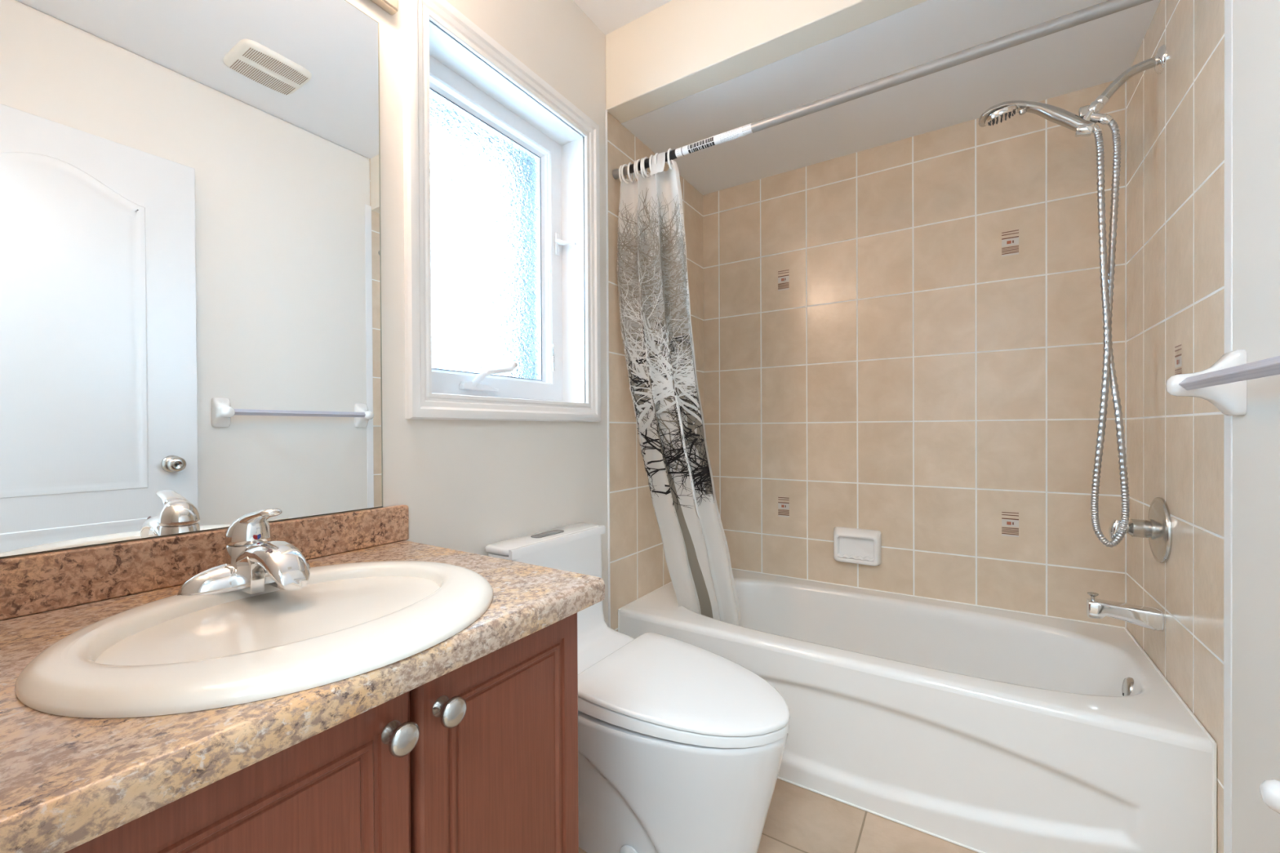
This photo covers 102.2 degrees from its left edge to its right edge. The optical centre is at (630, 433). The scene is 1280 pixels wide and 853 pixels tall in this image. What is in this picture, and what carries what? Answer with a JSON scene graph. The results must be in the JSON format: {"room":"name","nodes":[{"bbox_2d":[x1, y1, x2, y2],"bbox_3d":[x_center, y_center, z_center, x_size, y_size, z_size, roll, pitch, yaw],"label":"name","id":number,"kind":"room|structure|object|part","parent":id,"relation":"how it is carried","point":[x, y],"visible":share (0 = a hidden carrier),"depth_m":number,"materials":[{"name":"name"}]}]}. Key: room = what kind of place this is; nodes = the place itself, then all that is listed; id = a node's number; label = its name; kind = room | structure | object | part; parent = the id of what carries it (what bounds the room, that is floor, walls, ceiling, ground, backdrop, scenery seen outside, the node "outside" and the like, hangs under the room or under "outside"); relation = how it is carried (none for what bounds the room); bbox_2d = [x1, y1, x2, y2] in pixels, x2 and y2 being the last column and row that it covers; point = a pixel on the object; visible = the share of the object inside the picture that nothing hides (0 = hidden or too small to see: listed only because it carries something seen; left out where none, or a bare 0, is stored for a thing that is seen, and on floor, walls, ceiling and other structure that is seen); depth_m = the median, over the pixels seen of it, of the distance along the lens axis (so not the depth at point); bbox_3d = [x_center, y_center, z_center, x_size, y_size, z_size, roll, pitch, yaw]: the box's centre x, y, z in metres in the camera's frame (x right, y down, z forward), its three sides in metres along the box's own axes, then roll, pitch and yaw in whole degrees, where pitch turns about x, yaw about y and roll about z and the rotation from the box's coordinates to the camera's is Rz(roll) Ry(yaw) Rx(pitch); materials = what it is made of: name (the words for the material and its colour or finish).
{"room":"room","nodes":[
{"label":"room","id":0,"kind":"room"},
{"bbox_2d":[0,0,703,631],"bbox_3d":[-0.383,-0.196,1.653,0.263,2.537,2.623,0,0,33],"label":"wall","id":1,"kind":"structure","parent":0,"point":[464,485],"depth_m":1.57,"materials":[{"name":"white paint"}]},
{"bbox_2d":[0,0,382,558],"bbox_3d":[-0.740,-0.369,0.868,0.006,1.074,0.672,0,0,33],"label":"mirror","id":2,"kind":"object","parent":1,"relation":"attached to","point":[191,329],"visible":1,"depth_m":0.86,"materials":[{"name":"white mirror"}]},
{"bbox_2d":[0,504,408,620],"bbox_3d":[-0.715,0.208,0.891,0.018,0.080,0.724,0,0,33],"label":"backsplash","id":3,"kind":"structure","parent":1,"relation":"attached to","point":[33,584],"depth_m":0.81,"materials":[{"name":"brown stone"}]},
{"bbox_2d":[370,0,398,15],"bbox_3d":[-0.665,-1.021,0.843,0.160,0.152,0.692,0,0,33],"label":"vanity light","id":4,"kind":"object","parent":1,"relation":"attached to","point":[391,6],"visible":1,"depth_m":1.15,"materials":[{"name":"beige"}]},
{"bbox_2d":[402,0,600,422],"bbox_3d":[-0.481,-0.553,1.611,0.426,1.071,0.773,0,0,33],"label":"window","id":5,"kind":"structure","parent":1,"relation":"in","point":[501,170],"depth_m":1.56,"materials":[{"name":"white"}]},
{"bbox_3d":[-0.438,-0.560,1.587,0.004,0.781,0.477,0,0,33],"label":"pane","id":6,"kind":"part","parent":5,"relation":"part of","materials":[{"name":"clear glass"}]},
{"bbox_3d":[-0.434,-0.561,1.585,0.048,0.799,0.493,0,0,33],"label":"sash","id":7,"kind":"part","parent":5,"relation":"part of","materials":[{"name":"white plastic"}]},
{"bbox_3d":[-0.392,-0.175,1.517,0.036,0.084,0.156,0,0,43],"label":"handle","id":8,"kind":"part","parent":5,"relation":"part of","materials":[{"name":"white plastic"}]},
{"bbox_3d":[-0.425,-0.563,1.579,0.050,0.907,0.609,0,0,33],"label":"frame","id":9,"kind":"part","parent":5,"relation":"part of","materials":[{"name":"white plastic"}]},
{"bbox_3d":[-0.222,-0.657,1.771,0.074,0.031,0.033,0,0,33],"label":"lever","id":10,"kind":"part","parent":5,"relation":"part of","materials":[{"name":"white plastic"}]},
{"bbox_2d":[605,109,610,627],"bbox_3d":[-0.080,-0.049,1.873,0.009,2.237,0.009,0,0,33],"label":"trim","id":11,"kind":"structure","parent":1,"relation":"attached to","point":[606,137],"depth_m":1.87,"materials":[{"name":"white"}]},
{"bbox_2d":[612,0,1151,179],"bbox_3d":[0.583,-0.960,1.493,1.531,0.033,0.033,0,0,33],"label":"curtain rod","id":12,"kind":"object","parent":1,"relation":"attached to","point":[1109,6],"visible":0.98,"depth_m":1.36,"materials":[{"name":"grey metal"}]},
{"bbox_2d":[618,164,626,182],"bbox_3d":[-0.026,-0.946,1.894,0.008,0.069,0.056,0,0,29],"label":"curtain ring","id":13,"kind":"object","parent":12,"relation":"hanging from","point":[620,168],"visible":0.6,"depth_m":1.87,"materials":[{"name":"white plastic"}]},
{"bbox_2d":[620,164,632,183],"bbox_3d":[-0.013,-0.946,1.885,0.008,0.069,0.056,0,0,45],"label":"curtain ring","id":14,"kind":"object","parent":12,"relation":"hanging from","point":[624,165],"visible":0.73,"depth_m":1.87,"materials":[{"name":"white plastic"}]},
{"bbox_2d":[626,162,635,182],"bbox_3d":[0.004,-0.946,1.874,0.008,0.069,0.056,0,0,25],"label":"curtain ring","id":15,"kind":"object","parent":12,"relation":"hanging from","point":[629,163],"visible":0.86,"depth_m":1.86,"materials":[{"name":"white plastic"}]},
{"bbox_2d":[633,160,641,179],"bbox_3d":[0.027,-0.946,1.859,0.008,0.069,0.056,0,0,27],"label":"curtain ring","id":16,"kind":"object","parent":12,"relation":"hanging from","point":[634,163],"visible":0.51,"depth_m":1.84,"materials":[{"name":"white plastic"}]},
{"bbox_2d":[616,151,742,626],"bbox_3d":[0.184,-0.104,1.878,0.414,1.745,0.261,0,0,33],"label":"shower curtain","id":17,"kind":"object","parent":16,"relation":"hanging from","point":[654,299],"visible":0.99,"depth_m":1.86,"materials":[{"name":"white fabric"}]},
{"bbox_2d":[635,159,644,174],"bbox_3d":[0.038,-0.946,1.852,0.008,0.069,0.056,0,0,38],"label":"curtain ring","id":18,"kind":"object","parent":12,"relation":"hanging from","point":[637,160],"visible":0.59,"depth_m":1.83,"materials":[{"name":"white plastic"}]},
{"bbox_2d":[640,157,647,177],"bbox_3d":[0.049,-0.946,1.845,0.008,0.069,0.056,0,0,23],"label":"curtain ring","id":19,"kind":"object","parent":12,"relation":"hanging from","point":[642,159],"visible":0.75,"depth_m":1.82,"materials":[{"name":"white plastic"}]},
{"bbox_2d":[642,156,650,177],"bbox_3d":[0.061,-0.946,1.836,0.008,0.069,0.056,0,0,40],"label":"curtain ring","id":20,"kind":"object","parent":12,"relation":"hanging from","point":[645,157],"visible":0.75,"depth_m":1.82,"materials":[{"name":"white plastic"}]},
{"bbox_2d":[648,154,654,175],"bbox_3d":[0.081,-0.946,1.824,0.008,0.069,0.056,0,0,26],"label":"curtain ring","id":21,"kind":"object","parent":12,"relation":"hanging from","point":[651,155],"visible":0.51,"depth_m":1.80,"materials":[{"name":"white plastic"}]},
{"bbox_2d":[653,152,657,164],"bbox_3d":[0.099,-0.946,1.812,0.008,0.069,0.056,0,0,30],"label":"curtain ring","id":22,"kind":"object","parent":12,"relation":"hanging from","point":[656,153],"visible":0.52,"depth_m":1.79,"materials":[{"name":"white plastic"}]},
{"bbox_2d":[666,148,674,169],"bbox_3d":[0.141,-0.946,1.784,0.008,0.069,0.056,0,0,25],"label":"curtain ring","id":23,"kind":"object","parent":12,"relation":"hanging from","point":[668,149],"visible":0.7,"depth_m":1.76,"materials":[{"name":"white plastic"}]},
{"bbox_2d":[573,0,671,35],"bbox_3d":[-0.067,-1.486,-0.006,2.900,0.120,3.339,0,0,33],"label":"ceiling","id":24,"kind":"structure","parent":0,"point":[609,15],"depth_m":1.75,"materials":[{"name":"white paint"}]},
{"bbox_2d":[605,0,928,123],"bbox_3d":[0.583,-1.313,1.482,1.545,0.289,0.100,0,0,33],"label":"wall","id":25,"kind":"structure","parent":0,"point":[677,50],"depth_m":1.66,"materials":[{"name":"beige paint"}]},
{"bbox_2d":[578,778,977,852],"bbox_3d":[0.152,1.137,0.409,3.000,0.120,4.233,0,0,33],"label":"floor","id":26,"kind":"structure","parent":0,"point":[798,820],"depth_m":1.39,"materials":[{"name":"beige tile"}]},
{"bbox_2d":[64,613,578,852],"bbox_3d":[-0.470,0.682,0.745,0.584,0.788,0.627,0,0,33],"label":"vanity cabinet","id":27,"kind":"object","parent":26,"relation":"on","point":[481,756],"visible":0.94,"depth_m":0.62,"materials":[{"name":"brown wood"}]},
{"bbox_3d":[-0.344,0.631,0.482,0.016,0.676,0.308,0,0,33],"label":"door","id":28,"kind":"part","parent":27,"relation":"part of","materials":[{"name":"brown wood"}]},
{"bbox_3d":[-0.340,0.631,0.480,0.006,0.598,0.229,0,0,33],"label":"moulding","id":29,"kind":"part","parent":27,"relation":"part of","materials":[{"name":"brown wood"}]},
{"bbox_2d":[0,504,604,852],"bbox_3d":[-0.480,0.227,0.737,0.580,0.119,0.724,0,0,33],"label":"countertop","id":30,"kind":"structure","parent":27,"relation":"on","point":[66,783],"depth_m":0.55,"materials":[{"name":"stone"}]},
{"bbox_2d":[177,507,311,595],"bbox_3d":[-0.545,0.172,0.773,0.187,0.122,0.176,0,0,33],"label":"faucet","id":31,"kind":"object","parent":30,"relation":"on","point":[252,561],"visible":1,"depth_m":0.75,"materials":[{"name":"silver metal"}]},
{"bbox_3d":[-0.571,0.141,0.790,0.120,0.060,0.059,0,0,33],"label":"lever","id":32,"kind":"part","parent":31,"relation":"part of","materials":[{"name":"silver metal"}]},
{"bbox_3d":[-0.528,0.189,0.762,0.146,0.060,0.051,0,0,33],"label":"spout","id":33,"kind":"part","parent":31,"relation":"part of","materials":[{"name":"silver metal"}]},
{"bbox_2d":[14,560,493,718],"bbox_3d":[-0.437,0.311,0.699,0.463,0.164,0.508,0,0,33],"label":"sink","id":34,"kind":"object","parent":30,"relation":"in","point":[172,655],"visible":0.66,"depth_m":0.60,"materials":[{"name":"white ceramic"}]},
{"bbox_3d":[-0.255,0.337,0.573,0.033,0.036,0.036,0,0,33],"label":"knob","id":35,"kind":"part","parent":27,"relation":"part of","materials":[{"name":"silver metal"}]},
{"bbox_3d":[-0.219,0.337,0.627,0.033,0.036,0.036,0,0,33],"label":"knob","id":36,"kind":"part","parent":27,"relation":"part of","materials":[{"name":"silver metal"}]},
{"bbox_3d":[-0.172,0.628,0.743,0.016,0.676,0.302,0,0,33],"label":"door","id":37,"kind":"part","parent":27,"relation":"part of","materials":[{"name":"brown wood"}]},
{"bbox_3d":[-0.168,0.628,0.740,0.006,0.598,0.223,0,0,33],"label":"moulding","id":38,"kind":"part","parent":27,"relation":"part of","materials":[{"name":"brown wood"}]},
{"bbox_2d":[484,523,790,852],"bbox_3d":[0.036,0.683,1.353,0.768,0.778,0.432,0,0,33],"label":"toilet","id":39,"kind":"object","parent":26,"relation":"on","point":[682,744],"visible":0.72,"depth_m":1.19,"materials":[{"name":"white ceramic"}]},
{"bbox_3d":[-0.241,0.306,1.520,0.100,0.017,0.407,0,0,33],"label":"tank lid","id":40,"kind":"part","parent":39,"relation":"part of","materials":[{"name":"white ceramic"}]},
{"bbox_3d":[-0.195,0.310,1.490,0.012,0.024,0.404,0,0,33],"label":"tank","id":41,"kind":"part","parent":39,"relation":"part of","materials":[{"name":"white ceramic"}]},
{"bbox_3d":[-0.174,0.500,1.478,0.252,0.365,0.404,0,0,33],"label":"tank","id":42,"kind":"part","parent":39,"relation":"part of","materials":[{"name":"white ceramic"}]},
{"bbox_3d":[0.078,0.870,1.327,0.648,0.404,0.405,0,0,33],"label":"bowl","id":43,"kind":"part","parent":39,"relation":"part of","materials":[{"name":"white ceramic"}]},
{"bbox_3d":[0.147,0.643,1.280,0.486,0.049,0.404,0,0,33],"label":"seat","id":44,"kind":"part","parent":39,"relation":"part of","materials":[{"name":"white plastic"}]},
{"bbox_3d":[0.147,0.624,1.280,0.489,0.040,0.407,0,0,33],"label":"lid","id":45,"kind":"part","parent":39,"relation":"part of","materials":[{"name":"white plastic"}]},
{"bbox_2d":[617,568,1217,852],"bbox_3d":[0.801,0.857,1.820,1.530,0.418,0.759,0,0,33],"label":"bathtub","id":46,"kind":"object","parent":26,"relation":"on","point":[977,728],"visible":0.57,"depth_m":1.42,"materials":[{"name":"white ceramic"}]},
{"bbox_2d":[619,568,1212,753],"bbox_3d":[0.800,0.828,1.821,1.526,0.354,0.752,0,0,33],"label":"basin","id":47,"kind":"object","parent":46,"relation":"in","point":[855,669],"depth_m":1.57,"materials":[{"name":"white ceramic"}]},
{"bbox_3d":[1.377,0.712,1.429,0.020,0.072,0.072,0,0,33],"label":"overflow plate","id":48,"kind":"part","parent":46,"relation":"part of","materials":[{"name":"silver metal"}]},
{"bbox_2d":[621,0,1160,195],"bbox_3d":[0.813,-1.222,1.831,1.545,0.100,0.734,0,0,33],"label":"ceiling","id":49,"kind":"structure","parent":0,"point":[1096,51],"depth_m":1.73,"materials":[{"name":"white paint"}]},
{"bbox_2d":[702,80,1126,627],"bbox_3d":[1.043,-0.206,2.195,1.924,2.537,0.151,0,0,33],"label":"wall","id":50,"kind":"structure","parent":0,"point":[903,339],"depth_m":2.02,"materials":[{"name":"beige tile"}]},
{"bbox_2d":[833,526,881,566],"bbox_3d":[0.942,0.473,2.152,0.184,0.144,0.043,0,0,33],"label":"soap dish","id":51,"kind":"object","parent":50,"relation":"attached to","point":[851,545],"visible":1,"depth_m":2.14,"materials":[{"name":"white ceramic"}]},
{"bbox_2d":[1126,0,1279,852],"bbox_3d":[1.083,-0.198,0.688,0.200,2.537,2.623,0,0,33],"label":"wall","id":52,"kind":"structure","parent":0,"point":[1175,116],"depth_m":1.12,"materials":[{"name":"beige tile"}]},
{"bbox_2d":[1075,44,1165,137],"bbox_3d":[1.357,-0.944,1.439,0.180,0.192,0.068,0,0,33],"label":"fitting","id":53,"kind":"object","parent":52,"relation":"attached to","point":[1091,112],"visible":1,"depth_m":1.44,"materials":[{"name":"silver metal"}]},
{"bbox_2d":[978,100,1129,547],"bbox_3d":[1.235,-0.343,1.524,0.342,1.324,0.086,0,0,33],"label":"shower","id":54,"kind":"object","parent":53,"relation":"attached to","point":[998,113],"visible":0.99,"depth_m":1.45,"materials":[{"name":"grey metal"}]},
{"bbox_3d":[1.205,-0.929,1.539,0.277,0.153,0.086,0,0,33],"label":"handle","id":55,"kind":"part","parent":54,"relation":"part of","materials":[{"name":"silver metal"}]},
{"bbox_2d":[1086,591,1164,631],"bbox_3d":[1.379,0.496,1.445,0.152,0.077,0.054,0,0,33],"label":"tub spout","id":56,"kind":"object","parent":52,"relation":"attached to","point":[1148,617],"visible":1,"depth_m":1.43,"materials":[{"name":"silver metal"}]},
{"bbox_3d":[1.325,0.469,1.480,0.025,0.022,0.025,0,0,33],"label":"diverter knob","id":57,"kind":"part","parent":56,"relation":"part of","materials":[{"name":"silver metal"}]},
{"bbox_2d":[1108,497,1172,563],"bbox_3d":[1.393,0.262,1.426,0.107,0.177,0.177,0,0,33],"label":"shower valve","id":58,"kind":"object","parent":52,"relation":"attached to","point":[1157,528],"visible":0.96,"depth_m":1.39,"materials":[{"name":"grey metal"}]},
{"bbox_3d":[1.360,0.271,1.448,0.028,0.058,0.034,0,0,33],"label":"lever","id":59,"kind":"part","parent":58,"relation":"part of","materials":[{"name":"silver metal"}]},
{"bbox_2d":[1165,349,1279,415],"bbox_3d":[0.950,-0.092,0.758,0.098,0.123,0.655,0,0,33],"label":"towel bar","id":60,"kind":"object","parent":52,"relation":"attached to","point":[1223,384],"visible":1,"depth_m":0.96,"materials":[{"name":"white ceramic"}]},
{"bbox_2d":[1223,0,1232,852],"bbox_3d":[1.185,-0.061,1.018,0.010,2.257,0.035,0,0,33],"label":"trim","id":61,"kind":"structure","parent":52,"relation":"attached to","point":[1228,420],"depth_m":1.02,"materials":[{"name":"white"}]},
{"bbox_2d":[1259,779,1279,813],"bbox_3d":[0.885,0.510,0.642,0.082,0.100,0.214,0,0,33],"label":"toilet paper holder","id":62,"kind":"object","parent":52,"relation":"attached to","point":[1269,789],"visible":1,"depth_m":0.72,"materials":[{"name":"white ceramic"}]}
]}

